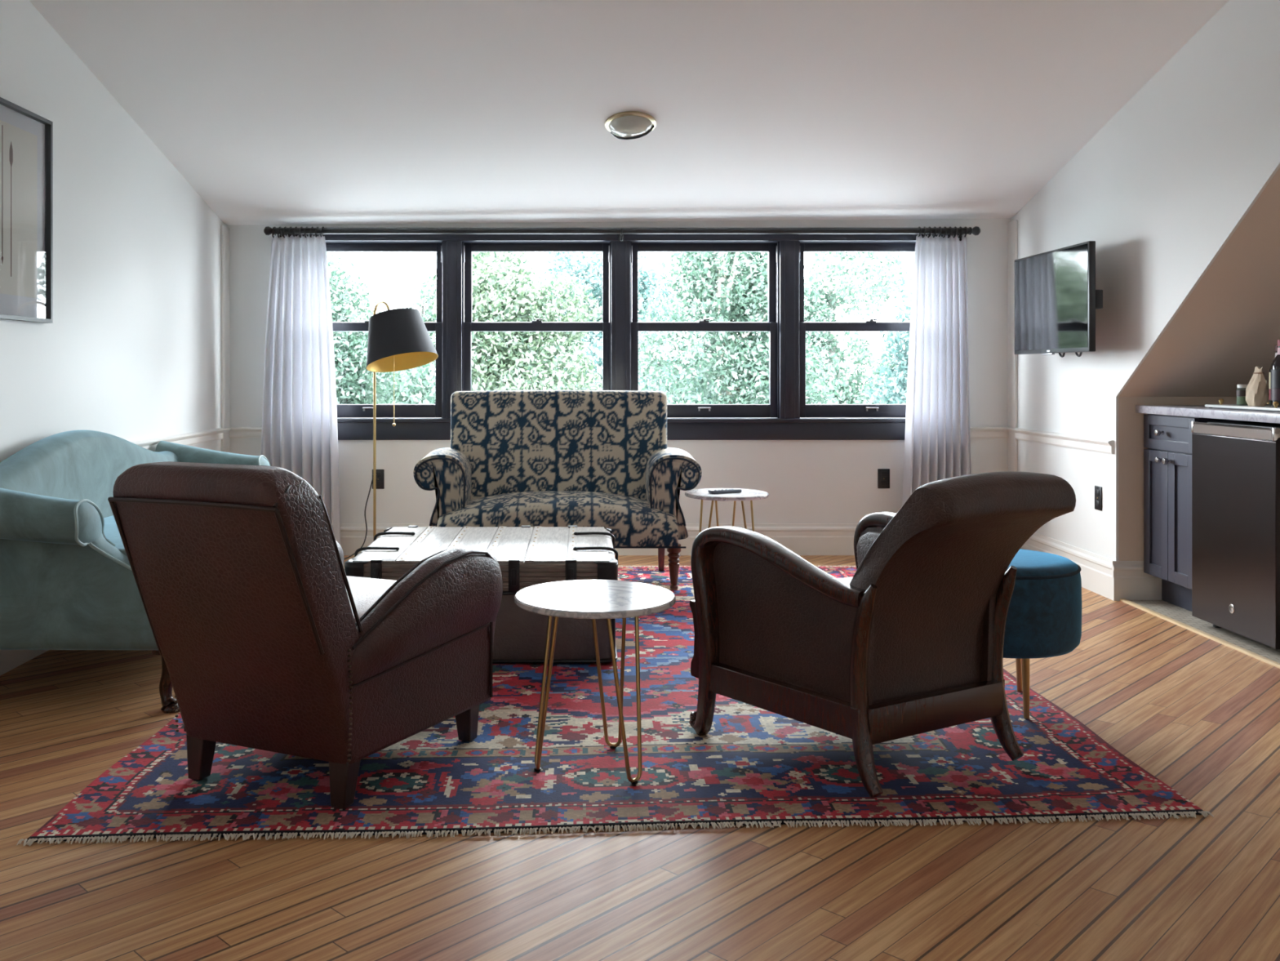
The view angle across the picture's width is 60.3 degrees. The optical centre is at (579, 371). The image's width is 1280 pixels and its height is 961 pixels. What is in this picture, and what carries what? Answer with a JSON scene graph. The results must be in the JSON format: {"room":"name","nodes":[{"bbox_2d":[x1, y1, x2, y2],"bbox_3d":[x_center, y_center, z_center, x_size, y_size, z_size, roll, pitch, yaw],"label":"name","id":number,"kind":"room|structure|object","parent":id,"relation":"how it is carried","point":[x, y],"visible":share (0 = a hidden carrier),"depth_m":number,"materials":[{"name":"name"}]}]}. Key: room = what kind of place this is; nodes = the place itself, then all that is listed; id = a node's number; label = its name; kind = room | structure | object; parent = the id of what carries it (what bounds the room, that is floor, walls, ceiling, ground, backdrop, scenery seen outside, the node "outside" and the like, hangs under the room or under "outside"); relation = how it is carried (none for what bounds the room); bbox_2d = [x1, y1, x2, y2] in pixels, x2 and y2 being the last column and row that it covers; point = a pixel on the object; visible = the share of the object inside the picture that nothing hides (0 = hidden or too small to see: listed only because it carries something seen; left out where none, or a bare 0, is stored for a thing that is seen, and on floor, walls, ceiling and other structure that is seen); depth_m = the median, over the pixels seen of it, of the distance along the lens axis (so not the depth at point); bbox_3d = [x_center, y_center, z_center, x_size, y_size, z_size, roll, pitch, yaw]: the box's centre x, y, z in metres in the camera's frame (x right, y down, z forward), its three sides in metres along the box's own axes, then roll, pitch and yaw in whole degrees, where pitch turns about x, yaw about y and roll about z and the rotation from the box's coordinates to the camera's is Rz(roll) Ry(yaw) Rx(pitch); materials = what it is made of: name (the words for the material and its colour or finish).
{"room":"living room","nodes":[
{"label":"living room","id":0,"kind":"room"},
{"bbox_2d":[0,0,226,462],"bbox_3d":[-2.110,-0.385,2.395,0.120,3.100,8.190,0,0,0],"label":"wall","id":1,"kind":"structure","parent":0,"point":[131,351],"depth_m":4.76,"materials":[{"name":"paint"}]},
{"bbox_2d":[0,649,48,675],"bbox_3d":[-2.039,0.974,2.345,0.022,0.182,8.090,0,0,0],"label":"baseboard","id":2,"kind":"structure","parent":1,"relation":"attached to","point":[10,660],"depth_m":3.95,"materials":[{"name":"paint"}]},
{"bbox_2d":[0,97,53,323],"bbox_3d":[-2.033,-0.570,3.860,0.030,0.770,0.700,0,0,0],"label":"framed print","id":3,"kind":"object","parent":1,"relation":"attached to","point":[26,137],"visible":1,"depth_m":4.04,"materials":[{"name":"paper"}]},
{"bbox_2d":[130,426,230,451],"bbox_3d":[-2.036,0.354,2.345,0.028,0.064,8.090,0,0,0],"label":"trim","id":4,"kind":"structure","parent":1,"relation":"attached to","point":[199,437],"depth_m":5.72,"materials":[{"name":"paint"}]},
{"bbox_2d":[221,225,229,452],"bbox_3d":[-2.042,0.025,6.335,0.016,1.720,0.110,0,0,0],"label":"trim","id":5,"kind":"structure","parent":1,"relation":"attached to","point":[224,230],"depth_m":6.32,"materials":[{"name":"paint"}]},
{"bbox_2d":[226,217,1010,523],"bbox_3d":[0.225,0.115,6.460,4.790,2.100,0.140,0,0,0],"label":"wall","id":6,"kind":"structure","parent":0,"point":[805,481],"depth_m":6.39,"materials":[{"name":"paint"}]},
{"bbox_2d":[372,469,384,488],"bbox_3d":[-1.172,0.625,6.386,0.070,0.114,0.009,0,0,0],"label":"power outlet","id":7,"kind":"object","parent":6,"relation":"attached to","point":[380,473],"visible":0.67,"depth_m":6.38,"materials":[{"name":"black plastic"}]},
{"bbox_2d":[376,471,381,477],"bbox_3d":[-1.172,0.599,6.383,0.034,0.030,0.005,0,0,0],"label":"socket","id":8,"kind":"object","parent":7,"relation":"attached to","point":[379,473],"depth_m":6.38,"materials":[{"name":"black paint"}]},
{"bbox_2d":[376,480,381,486],"bbox_3d":[-1.172,0.651,6.383,0.034,0.030,0.005,0,0,0],"label":"socket","id":9,"kind":"object","parent":7,"relation":"attached to","point":[378,482],"depth_m":6.38,"materials":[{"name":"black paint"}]},
{"bbox_2d":[325,241,442,417],"bbox_3d":[-1.232,-0.248,6.463,0.899,1.042,0.123,0,0,0],"label":"window","id":10,"kind":"structure","parent":6,"relation":"in","point":[344,411],"depth_m":6.43,"materials":[{"name":"paint"}]},
{"bbox_2d":[462,241,611,391],"bbox_3d":[-0.253,-0.248,6.463,0.899,1.042,0.123,0,0,0],"label":"window","id":11,"kind":"structure","parent":6,"relation":"in","point":[468,326],"depth_m":6.43,"materials":[{"name":"paint"}]},
{"bbox_2d":[340,523,857,555],"bbox_3d":[0.225,0.974,6.379,4.550,0.182,0.022,0,0,0],"label":"baseboard","id":12,"kind":"structure","parent":6,"relation":"attached to","point":[802,539],"depth_m":6.37,"materials":[{"name":"paint"}]},
{"bbox_2d":[229,426,1008,438],"bbox_3d":[0.225,0.354,6.376,4.550,0.064,0.028,0,0,0],"label":"trim","id":13,"kind":"structure","parent":6,"relation":"attached to","point":[234,432],"depth_m":6.38,"materials":[{"name":"paint"}]},
{"bbox_2d":[263,226,980,241],"bbox_3d":[0.240,-0.785,6.317,4.082,0.084,0.146,0,0,0],"label":"curtain rod","id":14,"kind":"object","parent":6,"relation":"attached to","point":[268,230],"visible":0.86,"depth_m":6.26,"materials":[{"name":"black paint"}]},
{"bbox_2d":[261,226,340,544],"bbox_3d":[-1.602,0.114,6.263,0.473,1.879,0.087,0,0,0],"label":"curtain","id":15,"kind":"object","parent":14,"relation":"hanging from","point":[300,434],"visible":0.79,"depth_m":6.25,"materials":[{"name":"white fabric"}]},
{"bbox_2d":[902,226,971,506],"bbox_3d":[2.037,0.114,6.264,0.410,1.879,0.088,0,0,0],"label":"curtain","id":16,"kind":"object","parent":14,"relation":"hanging from","point":[937,438],"visible":0.83,"depth_m":6.25,"materials":[{"name":"white fabric"}]},
{"bbox_2d":[289,234,959,439],"bbox_3d":[0.238,-0.213,6.443,3.967,1.221,0.174,0,0,0],"label":"trim","id":17,"kind":"structure","parent":6,"relation":"attached to","point":[788,426],"depth_m":6.37,"materials":[{"name":"paint"}]},
{"bbox_2d":[630,241,779,417],"bbox_3d":[0.727,-0.248,6.463,0.899,1.042,0.123,0,0,0],"label":"window","id":18,"kind":"structure","parent":6,"relation":"in","point":[771,410],"depth_m":6.43,"materials":[{"name":"paint"}]},
{"bbox_2d":[799,241,915,417],"bbox_3d":[1.706,-0.248,6.463,0.899,1.042,0.123,0,0,0],"label":"window","id":19,"kind":"structure","parent":6,"relation":"in","point":[806,411],"depth_m":6.43,"materials":[{"name":"paint"}]},
{"bbox_2d":[877,468,889,488],"bbox_3d":[1.764,0.622,6.386,0.070,0.114,0.009,0,0,0],"label":"power outlet","id":20,"kind":"object","parent":6,"relation":"attached to","point":[883,474],"visible":1,"depth_m":6.38,"materials":[{"name":"black plastic"}]},
{"bbox_2d":[880,471,886,476],"bbox_3d":[1.764,0.596,6.383,0.034,0.030,0.005,0,0,0],"label":"socket","id":21,"kind":"object","parent":20,"relation":"attached to","point":[882,473],"depth_m":6.38,"materials":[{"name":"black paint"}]},
{"bbox_2d":[880,480,886,485],"bbox_3d":[1.764,0.648,6.383,0.034,0.030,0.005,0,0,0],"label":"socket","id":22,"kind":"object","parent":20,"relation":"attached to","point":[882,482],"depth_m":6.38,"materials":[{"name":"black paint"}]},
{"bbox_2d":[28,0,1229,225],"bbox_3d":[0.675,-1.403,2.345,5.650,1.127,8.290,0,0,0],"label":"ceiling","id":23,"kind":"structure","parent":0,"point":[273,112],"depth_m":4.90,"materials":[{"name":"paint"}]},
{"bbox_2d":[604,111,656,139],"bbox_3d":[0.237,-1.140,5.148,0.240,0.103,0.235,0,0,-7],"label":"ceiling light","id":24,"kind":"object","parent":23,"relation":"attached to","point":[629,125],"visible":1,"depth_m":5.09,"materials":[{"name":"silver metal"}]},
{"bbox_2d":[0,555,1279,960],"bbox_3d":[0.675,1.123,2.355,5.650,0.124,8.310,0,0,0],"label":"floor","id":25,"kind":"structure","parent":0,"point":[1199,713],"depth_m":2.34,"materials":[{"name":"brown wood"}]},
{"bbox_2d":[0,430,271,713],"bbox_3d":[-1.628,0.651,4.370,0.766,0.845,2.012,0,0,0],"label":"sofa","id":26,"kind":"object","parent":25,"relation":"on","point":[68,582],"visible":0.65,"depth_m":3.44,"materials":[{"name":"green fabric"}]},
{"bbox_2d":[103,515,126,555],"bbox_3d":[-1.580,0.632,4.370,0.640,0.125,1.740,0,0,0],"label":"seat cushion","id":27,"kind":"object","parent":26,"relation":"on","point":[111,532],"depth_m":3.79,"materials":[{"name":"green fabric"}]},
{"bbox_2d":[344,300,438,559],"bbox_3d":[-1.091,0.340,6.037,0.746,1.450,0.390,0,0,43],"label":"floor lamp","id":28,"kind":"object","parent":25,"relation":"on","point":[399,339],"visible":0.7,"depth_m":5.84,"materials":[{"name":"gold metal"}]},
{"bbox_2d":[16,564,1213,845],"bbox_3d":[0.127,1.058,4.224,2.786,0.012,3.527,0,0,0],"label":"rug","id":29,"kind":"object","parent":25,"relation":"on","point":[754,765],"visible":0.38,"depth_m":2.87,"materials":[{"name":"fabric"}]},
{"bbox_2d":[107,461,502,808],"bbox_3d":[-0.710,0.636,2.925,0.689,0.835,0.920,0,0,24],"label":"armchair","id":30,"kind":"object","parent":29,"relation":"on","point":[262,633],"visible":1,"depth_m":2.65,"materials":[{"name":"leather"}]},
{"bbox_2d":[346,575,396,622],"bbox_3d":[-0.644,0.687,3.072,0.430,0.132,0.530,0,0,24],"label":"seat cushion","id":31,"kind":"object","parent":30,"relation":"on","point":[366,591],"depth_m":3.12,"materials":[{"name":"leather"}]},
{"bbox_2d":[344,524,617,662],"bbox_3d":[-0.357,0.860,4.395,1.006,0.385,0.910,0,0,0],"label":"trunk","id":32,"kind":"object","parent":29,"relation":"on","point":[526,555],"visible":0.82,"depth_m":3.96,"materials":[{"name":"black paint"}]},
{"bbox_2d":[413,390,702,589],"bbox_3d":[-0.110,0.576,5.566,1.417,0.955,0.565,0,0,0],"label":"loveseat","id":33,"kind":"object","parent":29,"relation":"on","point":[513,458],"visible":0.8,"depth_m":5.67,"materials":[{"name":"fabric"}]},
{"bbox_2d":[514,579,675,783],"bbox_3d":[0.040,0.826,2.940,0.430,0.459,0.430,0,0,0],"label":"side table","id":34,"kind":"object","parent":29,"relation":"on","point":[593,599],"visible":1,"depth_m":2.88,"materials":[{"name":"white stone"}]},
{"bbox_2d":[684,488,768,533],"bbox_3d":[0.722,0.826,5.420,0.410,0.459,0.410,0,0,0],"label":"side table","id":35,"kind":"object","parent":29,"relation":"on","point":[750,495],"visible":0.5,"depth_m":5.33,"materials":[{"name":"white stone"}]},
{"bbox_2d":[708,488,742,493],"bbox_3d":[0.712,0.586,5.400,0.170,0.019,0.044,0,0,-24],"label":"book","id":36,"kind":"object","parent":35,"relation":"on","point":[726,490],"visible":1,"depth_m":5.38,"materials":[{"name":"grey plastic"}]},
{"bbox_2d":[688,471,1075,797],"bbox_3d":[0.814,0.652,3.042,0.714,0.810,0.939,0,0,-30],"label":"armchair","id":37,"kind":"object","parent":29,"relation":"on","point":[911,643],"visible":1,"depth_m":2.87,"materials":[{"name":"brown leather"}]},
{"bbox_2d":[838,577,853,584],"bbox_3d":[0.741,0.712,3.168,0.504,0.167,0.530,0,0,-30],"label":"seat cushion","id":38,"kind":"object","parent":37,"relation":"on","point":[847,580],"depth_m":3.37,"materials":[{"name":"white leather"}]},
{"bbox_2d":[1003,548,1081,718],"bbox_3d":[1.325,0.820,3.520,0.512,0.470,0.512,0,0,0],"label":"pouf","id":39,"kind":"object","parent":29,"relation":"on","point":[1044,616],"visible":0.3,"depth_m":3.28,"materials":[{"name":"fabric"}]},
{"bbox_2d":[1143,413,1253,611],"bbox_3d":[2.889,0.629,4.898,0.617,0.864,0.426,0,0,0],"label":"base cabinet","id":40,"kind":"object","parent":25,"relation":"on","point":[1167,458],"visible":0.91,"depth_m":4.91,"materials":[{"name":"paint"}]},
{"bbox_2d":[1135,404,1279,423],"bbox_3d":[2.971,0.175,4.043,0.767,0.036,2.167,0,0,0],"label":"countertop","id":41,"kind":"structure","parent":40,"relation":"on","point":[1190,411],"depth_m":4.55,"materials":[{"name":"grey stone"}]},
{"bbox_2d":[1204,398,1279,411],"bbox_3d":[2.812,0.137,4.375,0.256,0.041,0.710,0,0,0],"label":"serving tray","id":42,"kind":"object","parent":41,"relation":"on","point":[1268,407],"visible":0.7,"depth_m":4.47,"materials":[{"name":"paint"}]},
{"bbox_2d":[1235,384,1248,404],"bbox_3d":[2.775,0.098,4.605,0.047,0.086,0.047,0,0,0],"label":"spice jar","id":43,"kind":"object","parent":42,"relation":"on","point":[1241,390],"visible":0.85,"depth_m":4.59,"materials":[{"name":"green glass"}]},
{"bbox_2d":[1245,366,1268,406],"bbox_3d":[2.754,0.060,4.473,0.073,0.161,0.092,0,0,0],"label":"paper bag","id":44,"kind":"object","parent":42,"relation":"on","point":[1256,391],"visible":1,"depth_m":4.45,"materials":[{"name":"beige paper"}]},
{"bbox_2d":[1269,345,1278,405],"bbox_3d":[2.862,0.017,4.500,0.074,0.248,0.074,0,0,0],"label":"bottle","id":45,"kind":"object","parent":42,"relation":"on","point":[1276,346],"visible":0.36,"depth_m":4.51,"materials":[{"name":"green glass"}]},
{"bbox_2d":[1270,339,1279,406],"bbox_3d":[2.800,0.006,4.385,0.080,0.268,0.080,0,0,0],"label":"bottle","id":46,"kind":"object","parent":42,"relation":"on","point":[1275,366],"visible":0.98,"depth_m":4.37,"materials":[{"name":"brown glass"}]},
{"bbox_2d":[1120,598,1279,668],"bbox_3d":[2.521,1.070,4.040,0.026,0.030,2.180,0,0,0],"label":"trim","id":47,"kind":"structure","parent":25,"relation":"on","point":[1228,644],"depth_m":4.42,"materials":[{"name":"brown wood"}]},
{"bbox_2d":[1191,421,1279,648],"bbox_3d":[2.879,0.635,4.345,0.626,0.852,0.558,0,0,0],"label":"refrigerator","id":48,"kind":"object","parent":25,"relation":"on","point":[1236,465],"visible":1,"depth_m":4.30,"materials":[{"name":"black paint"}]},
{"bbox_2d":[1010,0,1279,560],"bbox_3d":[2.970,-0.385,2.395,0.940,3.100,8.190,0,0,0],"label":"wall","id":49,"kind":"structure","parent":0,"point":[1163,186],"depth_m":4.86,"materials":[{"name":"paint"}]},
{"bbox_2d":[1008,219,1017,471],"bbox_3d":[2.492,0.010,6.335,0.016,1.750,0.110,0,0,0],"label":"trim","id":50,"kind":"structure","parent":49,"relation":"attached to","point":[1012,225],"depth_m":6.32,"materials":[{"name":"paint"}]},
{"bbox_2d":[1014,240,1102,357],"bbox_3d":[2.404,-0.330,5.414,0.202,0.524,0.860,0,0,0],"label":"television","id":51,"kind":"object","parent":49,"relation":"attached to","point":[1057,299],"visible":1,"depth_m":5.31,"materials":[{"name":"black plastic"}]},
{"bbox_2d":[1007,426,1114,453],"bbox_3d":[2.486,0.354,5.769,0.028,0.064,1.242,0,0,0],"label":"trim","id":52,"kind":"structure","parent":49,"relation":"attached to","point":[1100,445],"depth_m":5.62,"materials":[{"name":"paint"}]},
{"bbox_2d":[1020,532,1115,599],"bbox_3d":[2.489,0.974,5.760,0.022,0.182,1.260,0,0,0],"label":"baseboard","id":53,"kind":"structure","parent":49,"relation":"attached to","point":[1095,572],"depth_m":5.40,"materials":[{"name":"paint"}]},
{"bbox_2d":[1094,485,1102,510],"bbox_3d":[2.495,0.610,5.300,0.009,0.114,0.070,0,0,0],"label":"power outlet","id":54,"kind":"object","parent":49,"relation":"attached to","point":[1098,490],"visible":1,"depth_m":5.29,"materials":[{"name":"black plastic"}]},
{"bbox_2d":[1095,488,1099,496],"bbox_3d":[2.494,0.584,5.300,0.005,0.030,0.034,0,0,0],"label":"socket","id":55,"kind":"object","parent":54,"relation":"attached to","point":[1097,491],"depth_m":5.29,"materials":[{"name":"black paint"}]},
{"bbox_2d":[1095,500,1099,506],"bbox_3d":[2.494,0.636,5.300,0.005,0.030,0.034,0,0,0],"label":"socket","id":56,"kind":"object","parent":54,"relation":"attached to","point":[1097,502],"depth_m":5.29,"materials":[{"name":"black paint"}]},
{"bbox_2d":[1111,560,1161,600],"bbox_3d":[2.610,0.974,5.119,0.260,0.182,0.022,0,0,0],"label":"baseboard","id":57,"kind":"structure","parent":49,"relation":"attached to","point":[1130,581],"depth_m":5.11,"materials":[{"name":"paint"}]},
{"label":"outside","id":58,"kind":"structure","parent":0,"visible":0},
{"bbox_3d":[0.000,2.670,15.000,80.000,3.030,110.000,0,0,0],"label":"meadow","id":59,"kind":"object","parent":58,"visible":0},
{"bbox_2d":[326,252,413,404],"bbox_3d":[-3.378,1.210,13.508,2.508,5.414,1.909,0,0,22],"label":"tree","id":60,"kind":"object","parent":59,"relation":"on","point":[353,382],"visible":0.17,"depth_m":13.24,"materials":[{"name":"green plant"}]},
{"bbox_2d":[360,252,495,393],"bbox_3d":[-3.416,0.132,24.886,4.140,6.544,2.924,0,0,-5],"label":"tree","id":61,"kind":"object","parent":59,"relation":"on","point":[420,300],"visible":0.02,"depth_m":24.95,"materials":[{"name":"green plant"}]},
{"bbox_2d":[369,362,508,404],"bbox_3d":[-2.107,1.651,17.734,3.480,4.177,2.928,0,0,-12],"label":"tree","id":62,"kind":"object","parent":59,"relation":"on","point":[422,391],"visible":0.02,"depth_m":16.70,"materials":[{"name":"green plant"}]},
{"bbox_2d":[426,251,602,391],"bbox_3d":[-0.723,1.035,13.672,2.348,5.745,2.212,0,0,-10],"label":"tree","id":63,"kind":"object","parent":59,"relation":"on","point":[512,354],"visible":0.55,"depth_m":13.31,"materials":[{"name":"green plant"}]},
{"bbox_2d":[537,252,697,390],"bbox_3d":[1.167,0.037,24.899,4.382,6.734,2.990,0,0,-13],"label":"tree","id":64,"kind":"object","parent":59,"relation":"on","point":[595,276],"visible":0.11,"depth_m":24.10,"materials":[{"name":"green plant"}]},
{"bbox_2d":[666,394,702,404],"bbox_3d":[1.581,1.365,11.315,2.296,2.246,1.838,0,0,4],"label":"bush","id":65,"kind":"object","parent":59,"relation":"on","point":[699,399],"visible":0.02,"depth_m":11.83,"materials":[{"name":"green plant"}]},
{"bbox_2d":[638,341,766,404],"bbox_3d":[2.136,1.571,17.564,3.773,4.336,2.588,0,0,7],"label":"tree","id":66,"kind":"object","parent":59,"relation":"on","point":[662,349],"visible":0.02,"depth_m":17.61,"materials":[{"name":"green plant"}]},
{"bbox_2d":[637,251,847,404],"bbox_3d":[1.909,0.682,14.009,2.916,6.441,2.228,0,0,8],"label":"tree","id":67,"kind":"object","parent":59,"relation":"on","point":[740,295],"visible":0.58,"depth_m":13.60,"materials":[{"name":"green plant"}]},
{"bbox_2d":[757,252,912,404],"bbox_3d":[6.167,0.124,24.752,4.278,6.561,2.998,0,0,-20],"label":"tree","id":68,"kind":"object","parent":59,"relation":"on","point":[817,304],"visible":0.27,"depth_m":24.46,"materials":[{"name":"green plant"}]},
{"bbox_2d":[864,331,906,404],"bbox_3d":[6.423,1.431,17.639,3.618,4.617,2.125,0,0,-13],"label":"tree","id":69,"kind":"object","parent":59,"relation":"on","point":[873,371],"visible":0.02,"depth_m":17.66,"materials":[{"name":"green plant"}]},
{"bbox_2d":[860,270,913,404],"bbox_3d":[5.029,1.043,13.285,3.064,5.775,2.670,0,0,0],"label":"tree","id":70,"kind":"object","parent":59,"relation":"on","point":[898,383],"visible":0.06,"depth_m":13.51,"materials":[{"name":"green plant"}]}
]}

